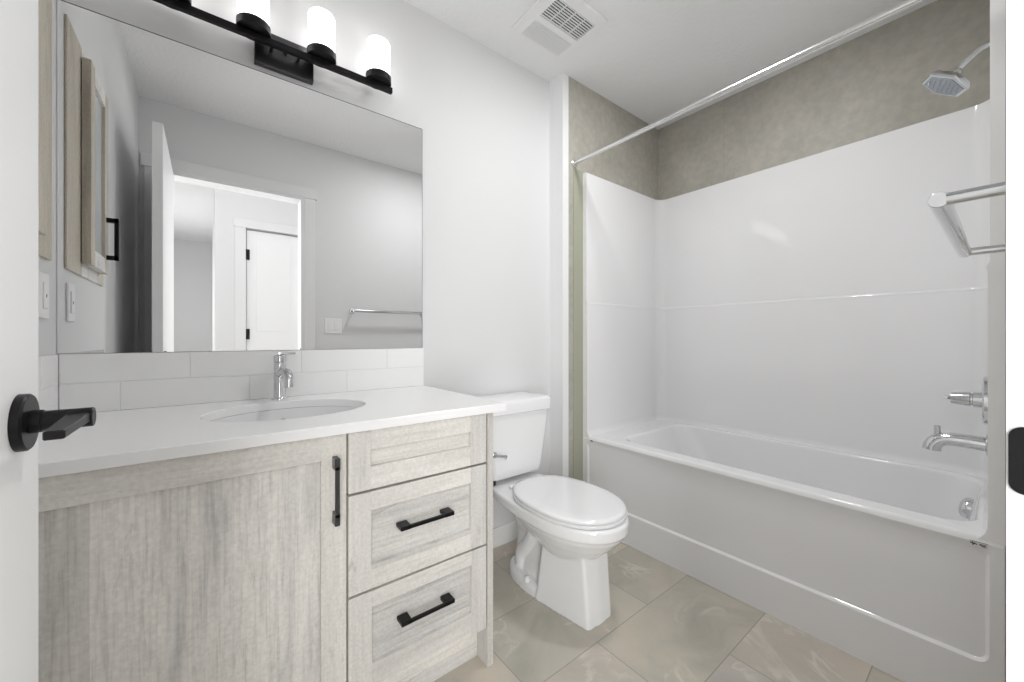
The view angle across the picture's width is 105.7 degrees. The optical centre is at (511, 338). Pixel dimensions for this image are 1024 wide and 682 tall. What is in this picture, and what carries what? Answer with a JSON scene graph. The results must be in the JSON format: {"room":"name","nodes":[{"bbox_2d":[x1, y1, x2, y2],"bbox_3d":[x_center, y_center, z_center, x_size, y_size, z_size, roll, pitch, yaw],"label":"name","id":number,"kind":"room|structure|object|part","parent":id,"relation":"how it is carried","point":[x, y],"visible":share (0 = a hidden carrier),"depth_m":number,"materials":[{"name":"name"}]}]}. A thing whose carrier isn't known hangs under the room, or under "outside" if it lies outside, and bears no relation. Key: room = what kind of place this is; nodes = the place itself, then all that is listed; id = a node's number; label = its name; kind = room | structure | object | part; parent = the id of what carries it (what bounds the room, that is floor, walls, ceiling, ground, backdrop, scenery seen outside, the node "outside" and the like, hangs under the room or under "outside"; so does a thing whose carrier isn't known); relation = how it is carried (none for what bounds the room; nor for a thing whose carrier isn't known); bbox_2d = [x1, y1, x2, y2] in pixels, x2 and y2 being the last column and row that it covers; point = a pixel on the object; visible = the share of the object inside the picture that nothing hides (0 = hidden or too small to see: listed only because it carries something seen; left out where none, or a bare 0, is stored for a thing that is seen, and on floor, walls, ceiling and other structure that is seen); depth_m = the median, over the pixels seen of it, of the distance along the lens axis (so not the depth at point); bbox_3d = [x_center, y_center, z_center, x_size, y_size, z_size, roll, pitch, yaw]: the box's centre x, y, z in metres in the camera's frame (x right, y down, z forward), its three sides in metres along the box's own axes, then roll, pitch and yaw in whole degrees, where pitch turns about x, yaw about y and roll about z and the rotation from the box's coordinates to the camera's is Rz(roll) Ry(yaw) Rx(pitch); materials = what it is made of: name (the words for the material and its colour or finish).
{"room":"bathroom","nodes":[
{"label":"bathroom","id":0,"kind":"room"},
{"bbox_2d":[38,0,56,355],"bbox_3d":[-0.774,-0.203,0.353,0.120,2.566,1.761,0,0,-38],"label":"wall","id":1,"kind":"structure","parent":0,"point":[47,328],"depth_m":1.06,"materials":[{"name":"white paint"}]},
{"bbox_2d":[38,271,48,318],"bbox_3d":[-1.185,-0.108,0.983,0.009,0.116,0.074,0,0,-38],"label":"light switch","id":2,"kind":"object","parent":1,"relation":"attached to","point":[43,278],"visible":0.92,"depth_m":0.97,"materials":[{"name":"white plastic"}]},
{"bbox_2d":[38,0,51,260],"bbox_3d":[-1.042,-0.578,0.844,0.064,0.745,0.505,0,0,-38],"label":"medicine cabinet","id":3,"kind":"object","parent":1,"relation":"attached to","point":[44,6],"visible":0.22,"depth_m":0.91,"materials":[{"name":"brown wood"}]},
{"bbox_3d":[-1.028,-0.580,0.804,0.024,0.672,0.275,0,0,-38],"label":"door","id":4,"kind":"part","parent":3,"relation":"part of","materials":[{"name":"brown wood"}]},
{"bbox_2d":[0,0,95,681],"bbox_3d":[-0.385,0.018,0.187,0.155,2.100,0.763,0,0,-38],"label":"bathroom door","id":5,"kind":"structure","parent":1,"relation":"in","point":[22,419],"depth_m":0.44,"materials":[{"name":"white paint"}]},
{"bbox_3d":[-0.537,0.096,0.459,0.059,0.065,0.065,0,0,-38],"label":"lever handle","id":6,"kind":"part","parent":5,"relation":"part of","materials":[{"name":"black metal"}]},
{"bbox_3d":[-0.490,0.095,0.426,0.021,0.012,0.120,0,0,-38],"label":"blade","id":7,"kind":"part","parent":5,"relation":"part of","materials":[{"name":"black metal"}]},
{"bbox_2d":[38,354,57,410],"bbox_3d":[-1.077,0.129,0.840,0.004,0.169,0.600,0,0,-38],"label":"backsplash","id":8,"kind":"structure","parent":1,"relation":"attached to","point":[48,364],"depth_m":1.01,"materials":[{"name":"white tile"}]},
{"bbox_2d":[1008,427,1023,494],"bbox_3d":[0.447,0.105,0.321,0.002,0.058,0.045,0,0,-38],"label":"strike plate","id":9,"kind":"object","parent":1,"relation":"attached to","point":[1016,435],"visible":1,"depth_m":0.33,"materials":[{"name":"black metal"}]},
{"bbox_2d":[64,0,548,527],"bbox_3d":[-0.611,-0.203,1.677,2.011,2.566,0.120,0,0,-38],"label":"wall","id":10,"kind":"structure","parent":0,"point":[482,116],"depth_m":1.88,"materials":[{"name":"white paint"}]},
{"bbox_2d":[57,0,421,353],"bbox_3d":[-0.837,-0.452,1.418,1.094,0.989,0.006,0,0,-38],"label":"wall mirror","id":11,"kind":"object","parent":10,"relation":"attached to","point":[206,201],"visible":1,"depth_m":1.30,"materials":[{"name":"clear glass"}]},
{"bbox_2d":[58,348,423,411],"bbox_3d":[-0.833,0.129,1.420,1.097,0.169,0.010,0,0,-38],"label":"backsplash","id":12,"kind":"structure","parent":10,"relation":"attached to","point":[103,382],"depth_m":1.29,"materials":[{"name":"white tile"}]},
{"bbox_2d":[153,0,392,94],"bbox_3d":[-0.794,-1.077,1.378,0.742,0.226,0.122,0,0,-38],"label":"vanity light","id":13,"kind":"object","parent":10,"relation":"attached to","point":[272,52],"visible":1,"depth_m":1.39,"materials":[{"name":"black metal"}]},
{"bbox_3d":[-0.869,-1.115,1.304,0.090,0.150,0.090,0,0,-38],"label":"lamp shade","id":14,"kind":"part","parent":13,"relation":"part of","materials":[{"name":"white glass"}]},
{"bbox_3d":[-0.703,-1.115,1.434,0.090,0.150,0.090,0,0,-38],"label":"lamp shade","id":15,"kind":"part","parent":13,"relation":"part of","materials":[{"name":"white glass"}]},
{"bbox_3d":[-0.538,-1.115,1.563,0.090,0.150,0.090,0,0,-38],"label":"lamp shade","id":16,"kind":"part","parent":13,"relation":"part of","materials":[{"name":"white glass"}]},
{"bbox_2d":[493,520,518,547],"bbox_3d":[-0.097,1.030,1.996,0.808,0.100,0.012,0,0,-38],"label":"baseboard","id":17,"kind":"structure","parent":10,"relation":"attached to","point":[508,532],"depth_m":2.04,"materials":[{"name":"white paint"}]},
{"bbox_2d":[549,72,568,476],"bbox_3d":[0.231,-0.203,2.270,0.047,2.566,0.227,0,0,-38],"label":"wall","id":18,"kind":"structure","parent":0,"point":[559,86],"depth_m":2.19,"materials":[{"name":"white paint"}]},
{"bbox_2d":[571,0,923,166],"bbox_3d":[0.825,-1.002,1.621,0.040,0.040,1.530,0,0,-38],"label":"shower curtain rod","id":19,"kind":"object","parent":18,"relation":"attached to","point":[906,4],"visible":1,"depth_m":1.44,"materials":[{"name":"white metal"}]},
{"bbox_2d":[569,77,657,477],"bbox_3d":[0.657,-0.203,2.605,1.036,2.566,0.225,0,0,-38],"label":"wall","id":20,"kind":"structure","parent":0,"point":[595,122],"depth_m":2.39,"materials":[{"name":"beige paint"}]},
{"bbox_2d":[573,168,582,480],"bbox_3d":[0.383,0.052,2.245,0.080,2.055,0.002,0,0,-38],"label":"trim","id":21,"kind":"structure","parent":20,"relation":"attached to","point":[577,174],"depth_m":2.24,"materials":[{"name":"grey"}]},
{"bbox_2d":[404,0,936,128],"bbox_3d":[1.474,-1.536,-0.623,3.950,0.100,6.400,0,0,-38],"label":"ceiling","id":22,"kind":"structure","parent":0,"point":[652,59],"depth_m":1.93,"materials":[{"name":"white paint"}]},
{"bbox_2d":[512,0,607,59],"bbox_3d":[0.222,-1.478,1.828,0.326,0.016,0.310,0,0,-38],"label":"ceiling vent","id":23,"kind":"object","parent":22,"relation":"in","point":[557,27],"visible":1,"depth_m":1.82,"materials":[{"name":"white plastic"}]},
{"bbox_2d":[433,539,1005,681],"bbox_3d":[1.474,1.130,-0.623,3.950,0.100,6.400,0,0,-38],"label":"floor","id":24,"kind":"structure","parent":0,"point":[665,624],"depth_m":1.38,"materials":[{"name":"tile"}]},
{"bbox_2d":[38,413,492,681],"bbox_3d":[-0.651,0.660,1.168,1.073,0.840,0.628,0,0,-38],"label":"vanity cabinet","id":25,"kind":"object","parent":24,"relation":"on","point":[363,556],"visible":0.93,"depth_m":0.91,"materials":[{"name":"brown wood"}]},
{"bbox_3d":[-0.665,0.590,0.809,0.603,0.694,0.020,0,0,-38],"label":"door","id":26,"kind":"part","parent":25,"relation":"part of","materials":[{"name":"brown wood"}]},
{"bbox_2d":[38,385,505,477],"bbox_3d":[-0.644,0.302,1.182,1.106,0.177,0.614,0,0,-38],"label":"countertop","id":27,"kind":"structure","parent":25,"relation":"on","point":[117,438],"depth_m":1.00,"materials":[{"name":"white stone"}]},
{"bbox_2d":[272,352,295,399],"bbox_3d":[-0.778,0.132,1.334,0.073,0.165,0.147,0,0,-38],"label":"sink faucet","id":28,"kind":"object","parent":27,"relation":"on","point":[283,376],"visible":1,"depth_m":1.35,"materials":[{"name":"silver metal"}]},
{"bbox_3d":[-0.806,0.065,1.374,0.068,0.032,0.039,0,0,-38],"label":"lever","id":29,"kind":"part","parent":28,"relation":"part of","materials":[{"name":"silver metal"}]},
{"bbox_3d":[-0.773,0.132,1.321,0.122,0.062,0.030,0,0,45],"label":"spout","id":30,"kind":"part","parent":28,"relation":"part of","materials":[{"name":"silver metal"}]},
{"bbox_2d":[212,406,358,421],"bbox_3d":[-0.673,0.316,1.181,0.473,0.151,0.378,0,0,-38],"label":"sink","id":31,"kind":"object","parent":27,"relation":"in","point":[264,413],"depth_m":1.30,"materials":[{"name":"white ceramic"}]},
{"bbox_3d":[-0.434,0.377,0.958,0.012,0.166,0.030,0,0,-38],"label":"handle","id":32,"kind":"part","parent":25,"relation":"part of","materials":[{"name":"black metal"}]},
{"bbox_3d":[-0.256,0.803,1.130,0.425,0.267,0.020,0,0,-38],"label":"drawer","id":33,"kind":"part","parent":25,"relation":"part of","materials":[{"name":"brown wood"}]},
{"bbox_3d":[-0.256,0.535,1.130,0.425,0.257,0.020,0,0,-38],"label":"drawer","id":34,"kind":"part","parent":25,"relation":"part of","materials":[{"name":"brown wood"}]},
{"bbox_3d":[-0.256,0.321,1.130,0.425,0.157,0.020,0,0,-38],"label":"drawer","id":35,"kind":"part","parent":25,"relation":"part of","materials":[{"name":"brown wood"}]},
{"bbox_3d":[-0.246,0.517,1.111,0.164,0.012,0.038,0,0,-38],"label":"handle","id":36,"kind":"part","parent":25,"relation":"part of","materials":[{"name":"black metal"}]},
{"bbox_3d":[-0.244,0.777,1.113,0.164,0.012,0.038,0,0,-38],"label":"handle","id":37,"kind":"part","parent":25,"relation":"part of","materials":[{"name":"black metal"}]},
{"bbox_3d":[-0.252,0.660,1.509,0.023,0.840,0.585,0,0,-38],"label":"panel","id":38,"kind":"part","parent":25,"relation":"part of","materials":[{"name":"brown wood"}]},
{"bbox_2d":[479,392,628,630],"bbox_3d":[0.159,0.685,1.698,0.408,0.790,0.769,0,0,-38],"label":"toilet","id":39,"kind":"object","parent":24,"relation":"on","point":[568,527],"visible":0.97,"depth_m":1.56,"materials":[{"name":"white ceramic"}]},
{"bbox_3d":[-0.056,0.534,1.757,0.065,0.036,0.040,0,0,-38],"label":"flush lever","id":40,"kind":"part","parent":39,"relation":"part of","materials":[{"name":"silver metal"}]},
{"bbox_3d":[-0.014,0.322,1.920,0.408,0.064,0.206,0,0,-38],"label":"tank lid","id":41,"kind":"part","parent":39,"relation":"part of","materials":[{"name":"white ceramic"}]},
{"bbox_3d":[-0.019,0.507,1.921,0.392,0.305,0.191,0,0,-38],"label":"tank","id":42,"kind":"part","parent":39,"relation":"part of","materials":[{"name":"white ceramic"}]},
{"bbox_3d":[0.160,0.881,1.690,0.362,0.398,0.755,0,0,-38],"label":"bowl","id":43,"kind":"part","parent":39,"relation":"part of","materials":[{"name":"white ceramic"}]},
{"bbox_3d":[0.229,0.673,1.608,0.368,0.012,0.510,0,0,-38],"label":"seat","id":44,"kind":"part","parent":39,"relation":"part of","materials":[{"name":"white plastic"}]},
{"bbox_3d":[0.229,0.655,1.608,0.364,0.018,0.506,0,0,-38],"label":"lid","id":45,"kind":"part","parent":39,"relation":"part of","materials":[{"name":"white plastic"}]},
{"bbox_2d":[583,0,1005,681],"bbox_3d":[1.198,0.058,1.913,0.797,2.045,1.527,0,0,-38],"label":"bathtub","id":46,"kind":"object","parent":24,"relation":"on","point":[771,356],"visible":0.94,"depth_m":1.82,"materials":[{"name":"white plastic"}]},
{"bbox_2d":[583,420,1004,681],"bbox_3d":[1.198,0.822,1.913,0.794,0.517,1.526,0,0,-38],"label":"tub","id":47,"kind":"object","parent":46,"relation":"in","point":[892,563],"depth_m":1.49,"materials":[{"name":"white plastic"}]},
{"bbox_2d":[922,425,987,455],"bbox_3d":[1.597,0.368,1.399,0.078,0.092,0.162,0,0,-38],"label":"tub spout","id":48,"kind":"object","parent":46,"relation":"attached to","point":[936,441],"visible":0.91,"depth_m":1.39,"materials":[{"name":"silver metal"}]},
{"bbox_3d":[1.571,0.340,1.433,0.018,0.036,0.018,0,0,-38],"label":"diverter knob","id":49,"kind":"part","parent":48,"relation":"part of","materials":[{"name":"silver metal"}]},
{"bbox_2d":[944,376,987,424],"bbox_3d":[1.614,0.215,1.377,0.166,0.166,0.106,0,0,-38],"label":"shower valve","id":50,"kind":"object","parent":46,"relation":"attached to","point":[976,399],"visible":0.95,"depth_m":1.34,"materials":[{"name":"silver metal"}]},
{"bbox_3d":[1.642,0.215,1.342,0.166,0.166,0.017,0,0,-38],"label":"trim plate","id":51,"kind":"part","parent":50,"relation":"part of","materials":[{"name":"silver metal"}]},
{"bbox_2d":[970,540,987,547],"bbox_3d":[1.327,0.586,1.103,0.001,0.012,0.033,0,0,-38],"label":"print","id":52,"kind":"object","parent":46,"relation":"attached to","point":[973,543],"depth_m":1.10,"materials":[{"name":"grey"}]},
{"bbox_2d":[658,0,1005,606],"bbox_3d":[1.559,-0.203,2.197,0.120,2.566,1.531,0,0,-38],"label":"wall","id":53,"kind":"structure","parent":0,"point":[868,85],"depth_m":1.98,"materials":[{"name":"grey tile"}]},
{"bbox_2d":[927,181,1005,257],"bbox_3d":[0.942,-0.220,0.780,0.649,0.042,0.093,0,0,-38],"label":"towel bar","id":54,"kind":"object","parent":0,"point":[941,204],"visible":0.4,"depth_m":0.65,"materials":[{"name":"silver metal"}]},
{"bbox_3d":[0.710,-0.220,0.585,0.042,0.042,0.072,0,0,-38],"label":"post","id":55,"kind":"part","parent":54,"relation":"part of","materials":[{"name":"silver metal"}]},
{"bbox_3d":[1.187,-0.220,0.959,0.042,0.042,0.072,0,0,-38],"label":"post","id":56,"kind":"part","parent":54,"relation":"part of","materials":[{"name":"silver metal"}]},
{"bbox_2d":[1006,0,1023,681],"bbox_3d":[0.172,0.011,0.054,0.802,2.138,0.127,0,0,-38],"label":"door frame","id":57,"kind":"structure","parent":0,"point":[1014,9],"depth_m":0.34,"materials":[{"name":"white paint"}]},
{"bbox_3d":[1.710,-0.203,1.263,1.036,2.566,0.125,0,0,-38],"label":"wall","id":58,"kind":"structure","parent":0,"visible":0},
{"bbox_2d":[922,41,989,96],"bbox_3d":[1.602,-0.959,1.383,0.134,0.162,0.198,0,0,-38],"label":"shower","id":59,"kind":"object","parent":58,"relation":"attached to","point":[950,83],"visible":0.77,"depth_m":1.38,"materials":[{"name":"silver metal"}]},
{"bbox_3d":[1.630,-0.988,1.357,0.019,0.070,0.115,0,0,-38],"label":"arm","id":60,"kind":"part","parent":59,"relation":"part of","materials":[{"name":"silver metal"}]}
]}

